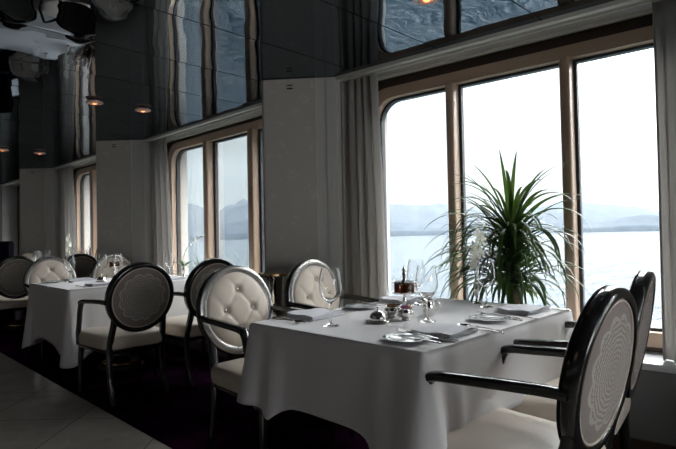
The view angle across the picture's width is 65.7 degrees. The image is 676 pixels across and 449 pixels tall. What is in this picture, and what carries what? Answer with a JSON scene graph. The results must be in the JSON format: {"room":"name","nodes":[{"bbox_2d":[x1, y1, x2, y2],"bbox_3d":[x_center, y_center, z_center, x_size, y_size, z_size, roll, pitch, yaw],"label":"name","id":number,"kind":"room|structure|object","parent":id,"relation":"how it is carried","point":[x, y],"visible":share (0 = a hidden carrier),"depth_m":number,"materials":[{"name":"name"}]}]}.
{"room":"ship interior","nodes":[
{"label":"ship interior","id":0,"kind":"room"},
{"bbox_2d":[0,311,368,448],"bbox_3d":[-4.779,1.352,3.295,20.500,0.124,8.950,-2,-2,45],"label":"floor","id":1,"kind":"structure","parent":0,"point":[180,418],"depth_m":3.41,"materials":[{"name":"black carpet"}]},
{"bbox_2d":[0,241,13,261],"bbox_3d":[-5.846,0.852,8.820,0.600,1.130,0.660,-2,-2,45],"label":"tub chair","id":2,"kind":"object","parent":1,"relation":"on","point":[6,247],"visible":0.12,"depth_m":9.04,"materials":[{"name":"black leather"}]},
{"bbox_2d":[0,184,18,255],"bbox_3d":[-6.894,0.344,10.752,0.827,2.265,0.930,-2,-2,45],"label":"column","id":3,"kind":"structure","parent":1,"relation":"on","point":[8,194],"depth_m":10.50,"materials":[{"name":"grey paint"}]},
{"bbox_2d":[2,179,19,254],"bbox_3d":[-5.704,0.226,9.727,2.940,2.620,0.410,-2,-2,45],"label":"window","id":4,"kind":"structure","parent":1,"relation":"on","point":[15,182],"depth_m":10.40,"materials":[{"name":"brown metal"}]},
{"bbox_2d":[4,310,24,329],"bbox_3d":[-4.164,0.974,6.873,0.956,0.742,1.166,-2,-2,45],"label":"dining table","id":5,"kind":"object","parent":1,"relation":"on","point":[18,323],"visible":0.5,"depth_m":6.77,"materials":[{"name":"brown wood"}]},
{"bbox_3d":[-4.167,0.876,6.876,1.100,0.571,1.310,-2,-2,45],"label":"tablecloth","id":6,"kind":"object","parent":5,"relation":"on","visible":0},
{"bbox_2d":[34,251,41,260],"bbox_3d":[-3.892,0.465,6.785,0.094,0.235,0.094,-2,-2,45],"label":"wine glass","id":7,"kind":"object","parent":6,"relation":"on","point":[37,255],"visible":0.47,"depth_m":6.75,"materials":[{"name":"clear glass"}]},
{"bbox_2d":[44,250,50,256],"bbox_3d":[-4.121,0.482,7.420,0.094,0.235,0.094,-2,-2,45],"label":"wine glass","id":8,"kind":"object","parent":6,"relation":"on","point":[47,253],"visible":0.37,"depth_m":7.39,"materials":[{"name":"clear glass"}]},
{"bbox_2d":[64,233,71,257],"bbox_3d":[-3.582,0.348,7.026,0.202,0.466,0.178,-2,-1,22],"label":"orchid","id":9,"kind":"object","parent":6,"relation":"on","point":[69,236],"visible":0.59,"depth_m":7.00,"materials":[{"name":"white plant"}]},
{"bbox_2d":[0,256,33,322],"bbox_3d":[-3.801,0.841,6.076,0.644,0.967,0.540,-2,-2,45],"label":"armchair","id":10,"kind":"object","parent":1,"relation":"on","point":[13,297],"visible":0.68,"depth_m":5.87,"materials":[{"name":"black paint"}]},
{"bbox_2d":[14,252,42,316],"bbox_3d":[-4.490,0.887,7.730,0.644,0.967,0.540,-2,-2,45],"label":"armchair","id":11,"kind":"object","parent":1,"relation":"on","point":[26,254],"visible":0.06,"depth_m":7.91,"materials":[{"name":"black paint"}]},
{"bbox_2d":[23,254,34,260],"bbox_3d":[-4.658,0.652,7.896,0.088,0.414,0.408,-2,-2,45],"label":"cushion","id":12,"kind":"object","parent":11,"relation":"on","point":[30,256],"depth_m":7.92,"materials":[{"name":"beige leather"}]},
{"bbox_2d":[20,168,89,256],"bbox_3d":[-4.665,0.255,8.543,0.827,2.265,0.930,-2,-2,45],"label":"column","id":13,"kind":"structure","parent":1,"relation":"on","point":[39,208],"depth_m":8.21,"materials":[{"name":"grey paint"}]},
{"bbox_2d":[23,257,95,364],"bbox_3d":[-2.704,0.799,5.073,0.644,0.967,0.540,-2,-2,45],"label":"armchair","id":14,"kind":"object","parent":1,"relation":"on","point":[40,270],"visible":0.31,"depth_m":5.19,"materials":[{"name":"white leather"}]},
{"bbox_2d":[29,260,71,283],"bbox_3d":[-2.872,0.564,5.240,0.088,0.414,0.408,-2,-2,45],"label":"cushion","id":15,"kind":"object","parent":14,"relation":"on","point":[40,271],"depth_m":5.22,"materials":[{"name":"beige leather"}]},
{"bbox_2d":[54,155,96,257],"bbox_3d":[-3.474,0.137,7.518,2.940,2.620,0.410,-2,-2,45],"label":"window","id":16,"kind":"structure","parent":1,"relation":"on","point":[84,167],"depth_m":8.01,"materials":[{"name":"beige wood"}]},
{"bbox_2d":[58,166,75,259],"bbox_3d":[-4.139,0.006,7.996,0.749,1.754,0.085,-2,-2,45],"label":"curtain","id":17,"kind":"object","parent":16,"relation":"hanging from","point":[66,197],"visible":0.7,"depth_m":7.98,"materials":[{"name":"grey fabric"}]},
{"bbox_2d":[66,245,96,258],"bbox_3d":[-3.488,0.544,7.283,0.572,0.634,0.629,-1,-1,-21],"label":"potted grass plant","id":18,"kind":"object","parent":16,"relation":"on","point":[89,251],"visible":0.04,"depth_m":7.24,"materials":[{"name":"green plant"}]},
{"bbox_2d":[71,253,96,277],"bbox_3d":[-3.323,0.840,6.559,0.644,0.967,0.540,-2,-2,45],"label":"armchair","id":19,"kind":"object","parent":1,"relation":"on","point":[84,262],"visible":0.32,"depth_m":6.37,"materials":[{"name":"black paint"}]},
{"bbox_2d":[90,254,131,278],"bbox_3d":[-2.260,0.798,5.521,0.644,0.967,0.540,-2,-2,45],"label":"armchair","id":20,"kind":"object","parent":1,"relation":"on","point":[96,271],"visible":0.14,"depth_m":5.63,"materials":[{"name":"black paint"}]},
{"bbox_2d":[96,257,127,278],"bbox_3d":[-2.429,0.563,5.687,0.088,0.414,0.408,-2,-2,45],"label":"cushion","id":21,"kind":"object","parent":20,"relation":"on","point":[108,272],"depth_m":5.64,"materials":[{"name":"beige leather"}]},
{"bbox_2d":[98,352,143,370],"bbox_3d":[-1.935,0.885,4.663,0.956,0.742,1.166,-2,-2,45],"label":"dining table","id":22,"kind":"object","parent":1,"relation":"on","point":[123,361],"visible":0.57,"depth_m":4.55,"materials":[{"name":"brown wood"}]},
{"bbox_2d":[22,275,187,368],"bbox_3d":[-1.938,0.787,4.670,1.113,0.570,1.329,-2,-2,45],"label":"tablecloth","id":23,"kind":"object","parent":22,"relation":"on","point":[51,314],"visible":0.48,"depth_m":4.09,"materials":[{"name":"white fabric"}]},
{"bbox_2d":[43,280,62,282],"bbox_3d":[-2.508,0.505,4.598,0.172,0.012,0.172,-1,-1,-13],"label":"plate","id":24,"kind":"object","parent":23,"relation":"on","point":[54,281],"visible":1,"depth_m":4.61,"materials":[{"name":"white ceramic"}]},
{"bbox_2d":[64,256,75,282],"bbox_3d":[-2.351,0.391,4.583,0.094,0.235,0.094,-2,-2,45],"label":"wine glass","id":25,"kind":"object","parent":23,"relation":"on","point":[69,261],"visible":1,"depth_m":4.55,"materials":[{"name":"clear glass"}]},
{"bbox_2d":[64,277,94,281],"bbox_3d":[-2.348,0.497,4.748,0.173,0.023,0.210,-2,-2,45],"label":"napkin","id":26,"kind":"object","parent":23,"relation":"on","point":[84,278],"visible":0.94,"depth_m":4.72,"materials":[{"name":"white fabric"}]},
{"bbox_2d":[83,282,109,286],"bbox_3d":[-1.919,0.478,4.239,0.173,0.023,0.210,-2,-1,42],"label":"napkin","id":27,"kind":"object","parent":23,"relation":"on","point":[92,284],"visible":0.8,"depth_m":4.17,"materials":[{"name":"white fabric"}]},
{"bbox_2d":[95,274,106,281],"bbox_3d":[-2.078,0.470,4.593,0.100,0.066,0.100,-2,-2,45],"label":"butter dish","id":28,"kind":"object","parent":23,"relation":"on","point":[101,278],"visible":0.98,"depth_m":4.57,"materials":[{"name":"silver metal"}]},
{"bbox_2d":[97,254,107,278],"bbox_3d":[-2.229,0.396,4.955,0.094,0.235,0.094,-2,-2,45],"label":"wine glass","id":29,"kind":"object","parent":23,"relation":"on","point":[102,261],"visible":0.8,"depth_m":4.92,"materials":[{"name":"clear glass"}]},
{"bbox_2d":[109,262,115,277],"bbox_3d":[-2.159,0.400,5.054,0.114,0.227,0.114,-2,-2,45],"label":"stand","id":30,"kind":"object","parent":23,"relation":"on","point":[110,263],"visible":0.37,"depth_m":5.04,"materials":[{"name":"silver metal"}]},
{"bbox_2d":[112,253,122,271],"bbox_3d":[-2.074,0.392,4.927,0.094,0.235,0.094,-2,-2,45],"label":"wine glass","id":31,"kind":"object","parent":23,"relation":"on","point":[117,261],"visible":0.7,"depth_m":4.89,"materials":[{"name":"clear glass"}]},
{"bbox_2d":[164,252,174,276],"bbox_3d":[-1.586,0.382,4.922,0.094,0.235,0.094,-2,-2,45],"label":"wine glass","id":32,"kind":"object","parent":23,"relation":"on","point":[169,260],"visible":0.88,"depth_m":4.89,"materials":[{"name":"clear glass"}]},
{"bbox_2d":[171,276,186,279],"bbox_3d":[-1.482,0.477,4.679,0.173,0.023,0.210,-2,-1,42],"label":"napkin","id":33,"kind":"object","parent":23,"relation":"on","point":[175,277],"visible":0.52,"depth_m":4.66,"materials":[{"name":"white fabric"}]},
{"bbox_2d":[175,235,204,275],"bbox_3d":[-1.393,0.293,4.879,0.319,0.403,0.169,-2,-1,40],"label":"orchid","id":34,"kind":"object","parent":23,"relation":"on","point":[181,263],"visible":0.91,"depth_m":4.91,"materials":[{"name":"white plant"}]},
{"bbox_2d":[75,262,173,406],"bbox_3d":[-1.550,0.751,3.818,0.644,0.967,0.540,-2,-2,45],"label":"armchair","id":35,"kind":"object","parent":1,"relation":"on","point":[139,297],"visible":1,"depth_m":3.64,"materials":[{"name":"black paint"}]},
{"bbox_2d":[96,140,188,275],"bbox_3d":[-2.439,0.166,6.337,0.818,2.265,0.930,-2,-2,45],"label":"wall","id":36,"kind":"structure","parent":1,"relation":"on","point":[123,170],"depth_m":6.02,"materials":[{"name":"grey paint"}]},
{"bbox_2d":[153,258,233,387],"bbox_3d":[-1.142,0.750,4.230,0.644,0.967,0.540,-2,-2,45],"label":"armchair","id":37,"kind":"object","parent":1,"relation":"on","point":[185,328],"visible":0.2,"depth_m":3.96,"materials":[{"name":"black paint"}]},
{"bbox_2d":[144,102,264,359],"bbox_3d":[-1.234,0.048,5.319,2.960,2.620,0.410,-2,-2,45],"label":"window","id":38,"kind":"structure","parent":1,"relation":"on","point":[247,121],"depth_m":5.46,"materials":[{"name":"beige wood"}]},
{"bbox_2d":[150,138,173,274],"bbox_3d":[-1.972,-0.080,5.871,0.583,1.754,0.068,-2,-2,45],"label":"curtain","id":39,"kind":"object","parent":38,"relation":"hanging from","point":[161,227],"visible":0.77,"depth_m":5.88,"materials":[{"name":"grey fabric"}]},
{"bbox_2d":[173,251,198,276],"bbox_3d":[-1.383,0.477,5.215,0.771,0.602,0.653,-2,-1,18],"label":"potted grass plant","id":40,"kind":"object","parent":38,"relation":"on","point":[193,251],"visible":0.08,"depth_m":5.22,"materials":[{"name":"green plant"}]},
{"bbox_2d":[196,265,336,448],"bbox_3d":[-0.385,0.706,2.748,0.644,0.967,0.540,-2,-2,45],"label":"armchair","id":41,"kind":"object","parent":1,"relation":"on","point":[231,298],"visible":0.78,"depth_m":2.81,"materials":[{"name":"white leather"}]},
{"bbox_2d":[207,272,267,346],"bbox_3d":[-0.553,0.471,2.914,0.088,0.414,0.408,-2,-2,45],"label":"cushion","id":42,"kind":"object","parent":41,"relation":"on","point":[240,298],"depth_m":2.88,"materials":[{"name":"beige leather"}]},
{"bbox_2d":[254,272,288,412],"bbox_3d":[-0.429,0.762,3.453,0.270,0.879,0.270,-2,-2,45],"label":"wine cooler","id":43,"kind":"object","parent":1,"relation":"on","point":[275,282],"visible":0.38,"depth_m":3.38,"materials":[{"name":"silver metal"}]},
{"bbox_2d":[261,77,390,315],"bbox_3d":[-0.199,0.076,4.118,0.827,2.265,0.930,-2,-2,45],"label":"wall","id":44,"kind":"structure","parent":1,"relation":"on","point":[302,118],"depth_m":3.78,"materials":[{"name":"grey paint"}]},
{"bbox_2d":[284,260,378,437],"bbox_3d":[0.033,0.707,3.248,0.644,0.967,0.540,-2,-2,45],"label":"armchair","id":45,"kind":"object","parent":1,"relation":"on","point":[301,291],"visible":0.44,"depth_m":3.36,"materials":[{"name":"white leather"}]},
{"bbox_2d":[294,265,338,309],"bbox_3d":[-0.135,0.471,3.415,0.088,0.414,0.408,-2,-2,45],"label":"cushion","id":46,"kind":"object","parent":45,"relation":"on","point":[306,277],"depth_m":3.37,"materials":[{"name":"beige leather"}]},
{"bbox_2d":[335,0,675,448],"bbox_3d":[1.039,-0.041,3.164,2.950,2.620,0.420,-2,-1,40],"label":"window","id":47,"kind":"structure","parent":1,"relation":"on","point":[563,42],"depth_m":3.00,"materials":[{"name":"beige wood"}]},
{"bbox_2d":[341,74,386,304],"bbox_3d":[0.173,-0.166,3.712,0.386,1.753,0.094,-2,-1,40],"label":"curtain","id":48,"kind":"object","parent":47,"relation":"hanging from","point":[363,200],"visible":0.88,"depth_m":3.69,"materials":[{"name":"grey fabric"}]},
{"bbox_2d":[424,150,602,307],"bbox_3d":[0.923,0.129,2.935,1.023,1.114,0.689,-2,-1,20],"label":"dracaena","id":49,"kind":"object","parent":47,"relation":"on","point":[511,230],"visible":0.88,"depth_m":2.92,"materials":[{"name":"green plant"}]},
{"bbox_2d":[652,0,675,362],"bbox_3d":[1.712,-0.223,2.435,0.385,1.753,0.078,-2,-1,40],"label":"curtain","id":50,"kind":"object","parent":47,"relation":"hanging from","point":[663,11],"visible":1,"depth_m":2.54,"materials":[{"name":"grey fabric"}]},
{"bbox_2d":[425,285,637,448],"bbox_3d":[0.580,0.665,1.679,0.644,0.967,0.540,-2,-2,45],"label":"armchair","id":51,"kind":"object","parent":1,"relation":"on","point":[599,355],"visible":0.96,"depth_m":1.47,"materials":[{"name":"black paint"}]},
{"bbox_2d":[510,270,655,448],"bbox_3d":[0.951,0.667,2.168,0.644,0.967,0.540,-2,-1,37],"label":"armchair","id":52,"kind":"object","parent":1,"relation":"on","point":[643,285],"visible":0.3,"depth_m":1.99,"materials":[{"name":"black paint"}]},
{"bbox_3d":[0.366,0.793,2.356,0.891,0.742,1.166,-2,-2,45],"label":"dining table","id":53,"kind":"object","parent":1,"relation":"on","visible":0},
{"bbox_2d":[237,296,573,448],"bbox_3d":[0.351,0.597,2.349,1.057,0.375,1.324,-2,-2,45],"label":"tablecloth","id":54,"kind":"object","parent":53,"relation":"on","point":[347,374],"visible":0.7,"depth_m":1.91,"materials":[{"name":"white fabric"}]},
{"bbox_2d":[273,318,302,322],"bbox_3d":[-0.218,0.414,2.258,0.189,0.008,0.040,-2,-1,43],"label":"spoon","id":55,"kind":"object","parent":54,"relation":"on","point":[294,321],"visible":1,"depth_m":2.23,"materials":[{"name":"silver metal"}]},
{"bbox_2d":[279,316,310,321],"bbox_3d":[-0.187,0.416,2.307,0.216,0.007,0.018,-2,-2,45],"label":"table knife","id":56,"kind":"object","parent":54,"relation":"on","point":[279,316],"visible":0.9,"depth_m":2.31,"materials":[{"name":"silver metal"}]},
{"bbox_2d":[286,308,344,320],"bbox_3d":[-0.103,0.405,2.383,0.173,0.023,0.210,-2,-1,41],"label":"napkin","id":57,"kind":"object","parent":54,"relation":"on","point":[314,314],"visible":0.98,"depth_m":2.35,"materials":[{"name":"white fabric"}]},
{"bbox_2d":[319,268,341,326],"bbox_3d":[-0.032,0.295,2.132,0.094,0.235,0.094,-2,-2,45],"label":"wine glass","id":58,"kind":"object","parent":54,"relation":"on","point":[330,287],"visible":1,"depth_m":2.10,"materials":[{"name":"clear glass"}]},
{"bbox_2d":[344,303,376,308],"bbox_3d":[0.116,0.412,2.631,0.172,0.012,0.172,-1,-1,-13],"label":"plate","id":59,"kind":"object","parent":54,"relation":"on","point":[354,306],"visible":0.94,"depth_m":2.65,"materials":[{"name":"white ceramic"}]},
{"bbox_2d":[366,307,389,323],"bbox_3d":[0.167,0.377,2.193,0.100,0.066,0.100,-2,-2,45],"label":"butter dish","id":60,"kind":"object","parent":54,"relation":"on","point":[376,317],"visible":1,"depth_m":2.17,"materials":[{"name":"silver metal"}]},
{"bbox_2d":[384,303,398,317],"bbox_3d":[0.237,0.379,2.306,0.068,0.063,0.068,-1,-1,-1],"label":"sugar bowl","id":61,"kind":"object","parent":54,"relation":"on","point":[391,310],"visible":0.98,"depth_m":2.28,"materials":[{"name":"silver metal"}]},
{"bbox_2d":[379,295,423,303],"bbox_3d":[0.354,0.404,2.845,0.210,0.023,0.173,0,-2,-43],"label":"napkin","id":62,"kind":"object","parent":54,"relation":"on","point":[388,299],"visible":0.78,"depth_m":2.81,"materials":[{"name":"white fabric"}]},
{"bbox_2d":[392,265,416,315],"bbox_3d":[0.299,0.297,2.358,0.114,0.227,0.114,-2,-1,28],"label":"stand","id":63,"kind":"object","parent":54,"relation":"on","point":[404,287],"visible":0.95,"depth_m":2.34,"materials":[{"name":"silver metal"}]},
{"bbox_2d":[394,283,401,292],"bbox_3d":[0.270,0.282,2.349,0.037,0.048,0.037,-2,-2,45],"label":"pot","id":64,"kind":"object","parent":63,"relation":"on","point":[397,286],"depth_m":2.33,"materials":[{"name":"brown"}]},
{"bbox_2d":[392,291,416,294],"bbox_3d":[0.299,0.306,2.358,0.114,0.008,0.114,-2,-1,28],"label":"tray","id":65,"kind":"object","parent":63,"relation":"on","point":[394,292],"depth_m":2.32,"materials":[{"name":"silver metal"}]},
{"bbox_2d":[403,283,410,292],"bbox_3d":[0.308,0.281,2.329,0.037,0.048,0.037,-2,-2,45],"label":"pot","id":66,"kind":"object","parent":63,"relation":"on","point":[406,286],"depth_m":2.31,"materials":[{"name":"brown"}]},
{"bbox_2d":[406,281,414,291],"bbox_3d":[0.327,0.281,2.367,0.037,0.048,0.037,-2,-2,45],"label":"pot","id":67,"kind":"object","parent":63,"relation":"on","point":[412,284],"depth_m":2.35,"materials":[{"name":"brown"}]},
{"bbox_2d":[398,304,413,319],"bbox_3d":[0.291,0.377,2.247,0.068,0.063,0.068,-1,-1,-1],"label":"sugar bowl","id":68,"kind":"object","parent":54,"relation":"on","point":[405,312],"visible":1,"depth_m":2.23,"materials":[{"name":"silver metal"}]},
{"bbox_2d":[382,332,430,342],"bbox_3d":[0.240,0.394,1.811,0.172,0.012,0.172,-2,-2,45],"label":"plate","id":69,"kind":"object","parent":54,"relation":"on","point":[390,337],"visible":0.82,"depth_m":1.82,"materials":[{"name":"white ceramic"}]},
{"bbox_2d":[393,335,440,343],"bbox_3d":[0.255,0.382,1.752,0.018,0.007,0.216,0,-1,-41],"label":"table knife","id":70,"kind":"object","parent":69,"relation":"on","point":[431,341],"visible":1,"depth_m":1.73,"materials":[{"name":"silver metal"}]},
{"bbox_2d":[396,328,439,338],"bbox_3d":[0.276,0.381,1.825,0.022,0.011,0.198,0,-1,-37],"label":"fork","id":71,"kind":"object","parent":69,"relation":"on","point":[401,330],"visible":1,"depth_m":1.83,"materials":[{"name":"silver metal"}]},
{"bbox_2d":[407,259,423,305],"bbox_3d":[0.403,0.297,2.698,0.094,0.235,0.094,-2,-2,45],"label":"wine glass","id":72,"kind":"object","parent":54,"relation":"on","point":[412,263],"visible":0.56,"depth_m":2.67,"materials":[{"name":"clear glass"}]},
{"bbox_2d":[415,265,437,322],"bbox_3d":[0.372,0.288,2.190,0.094,0.235,0.094,-2,-2,45],"label":"wine glass","id":73,"kind":"object","parent":54,"relation":"on","point":[426,281],"visible":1,"depth_m":2.16,"materials":[{"name":"clear glass"}]},
{"bbox_2d":[421,298,439,315],"bbox_3d":[0.413,0.368,2.346,0.072,0.079,0.058,-1,-1,-27],"label":"jug","id":74,"kind":"object","parent":54,"relation":"on","point":[431,306],"visible":0.87,"depth_m":2.32,"materials":[{"name":"silver metal"}]},
{"bbox_2d":[411,323,477,340],"bbox_3d":[0.385,0.386,1.913,0.173,0.023,0.210,-2,-1,43],"label":"napkin","id":75,"kind":"object","parent":54,"relation":"on","point":[443,331],"visible":0.92,"depth_m":1.88,"materials":[{"name":"white fabric"}]},
{"bbox_2d":[468,223,486,303],"bbox_3d":[0.725,0.202,2.699,0.110,0.413,0.055,-2,-1,28],"label":"orchid","id":76,"kind":"object","parent":54,"relation":"on","point":[477,234],"visible":0.96,"depth_m":2.69,"materials":[{"name":"white plant"}]},
{"bbox_2d":[458,323,502,330],"bbox_3d":[0.540,0.393,2.000,0.189,0.008,0.040,-2,-2,45],"label":"spoon","id":77,"kind":"object","parent":54,"relation":"on","point":[460,323],"visible":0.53,"depth_m":1.99,"materials":[{"name":"silver metal"}]},
{"bbox_2d":[476,259,495,307],"bbox_3d":[0.729,0.288,2.578,0.094,0.235,0.094,-2,-2,45],"label":"wine glass","id":78,"kind":"object","parent":54,"relation":"on","point":[485,269],"visible":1,"depth_m":2.55,"materials":[{"name":"clear glass"}]},
{"bbox_2d":[469,314,509,321],"bbox_3d":[0.634,0.393,2.188,0.172,0.012,0.172,-2,-1,22],"label":"plate","id":79,"kind":"object","parent":54,"relation":"on","point":[482,315],"visible":0.83,"depth_m":2.20,"materials":[{"name":"white ceramic"}]},
{"bbox_2d":[474,316,522,320],"bbox_3d":[0.646,0.381,2.132,0.216,0.007,0.018,-2,-1,41],"label":"table knife","id":80,"kind":"object","parent":79,"relation":"on","point":[474,316],"visible":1,"depth_m":2.10,"materials":[{"name":"silver metal"}]},
{"bbox_2d":[477,311,519,318],"bbox_3d":[0.670,0.380,2.194,0.022,0.011,0.198,0,-1,-40],"label":"fork","id":81,"kind":"object","parent":79,"relation":"on","point":[477,311],"visible":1,"depth_m":2.19,"materials":[{"name":"silver metal"}]},
{"bbox_2d":[478,329,503,333],"bbox_3d":[0.520,0.394,1.962,0.216,0.007,0.018,-2,-2,45],"label":"table knife","id":82,"kind":"object","parent":54,"relation":"on","point":[478,329],"visible":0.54,"depth_m":1.91,"materials":[{"name":"silver metal"}]},
{"bbox_2d":[495,312,538,318],"bbox_3d":[0.762,0.392,2.244,0.198,0.011,0.022,-2,-2,45],"label":"fork","id":83,"kind":"object","parent":54,"relation":"on","point":[495,312],"visible":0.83,"depth_m":2.23,"materials":[{"name":"silver metal"}]},
{"bbox_2d":[493,304,550,315],"bbox_3d":[0.846,0.385,2.400,0.210,0.023,0.173,0,-1,-42],"label":"napkin","id":84,"kind":"object","parent":54,"relation":"on","point":[520,309],"visible":1,"depth_m":2.36,"materials":[{"name":"white fabric"}]},
{"bbox_2d":[0,0,614,183],"bbox_3d":[-5.004,-0.990,3.162,20.500,0.030,8.450,-2,-2,45],"label":"ceiling","id":85,"kind":"structure","parent":0,"point":[187,62],"depth_m":3.19,"materials":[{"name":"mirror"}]},
{"bbox_2d":[86,99,102,104],"bbox_3d":[-1.994,-1.000,4.282,0.131,0.034,0.131,-2,-1,22],"label":"recessed light","id":86,"kind":"object","parent":85,"relation":"in","point":[92,101],"visible":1,"depth_m":4.25,"materials":[{"name":"silver metal"}]},
{"bbox_2d":[135,107,150,112],"bbox_3d":[-1.705,-1.000,4.573,0.131,0.034,0.131,-2,-1,22],"label":"recessed light","id":87,"kind":"object","parent":85,"relation":"in","point":[141,109],"visible":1,"depth_m":4.54,"materials":[{"name":"silver metal"}]},
{"bbox_2d":[413,0,439,5],"bbox_3d":[0.425,-1.084,2.505,0.131,0.034,0.131,-2,-1,22],"label":"recessed light","id":88,"kind":"object","parent":85,"relation":"in","point":[417,2],"visible":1,"depth_m":2.52,"materials":[{"name":"silver glass"}]},
{"label":"outside","id":89,"kind":"structure","parent":0,"visible":0},
{"bbox_2d":[188,199,658,231],"bbox_3d":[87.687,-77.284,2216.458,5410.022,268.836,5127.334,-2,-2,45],"label":"mountain","id":90,"kind":"structure","parent":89,"point":[593,213],"depth_m":2719.39},
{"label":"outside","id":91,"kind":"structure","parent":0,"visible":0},
{"bbox_2d":[188,214,658,240],"bbox_3d":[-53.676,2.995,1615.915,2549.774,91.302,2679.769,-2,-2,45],"label":"mountain","id":92,"kind":"structure","parent":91,"point":[234,230],"depth_m":2115.28},
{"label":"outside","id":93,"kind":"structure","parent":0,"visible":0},
{"bbox_2d":[188,231,661,326],"bbox_3d":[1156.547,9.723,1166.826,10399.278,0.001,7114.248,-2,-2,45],"label":"sea","id":94,"kind":"structure","parent":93,"point":[615,258],"depth_m":225.08,"materials":[{"name":"liquid"}]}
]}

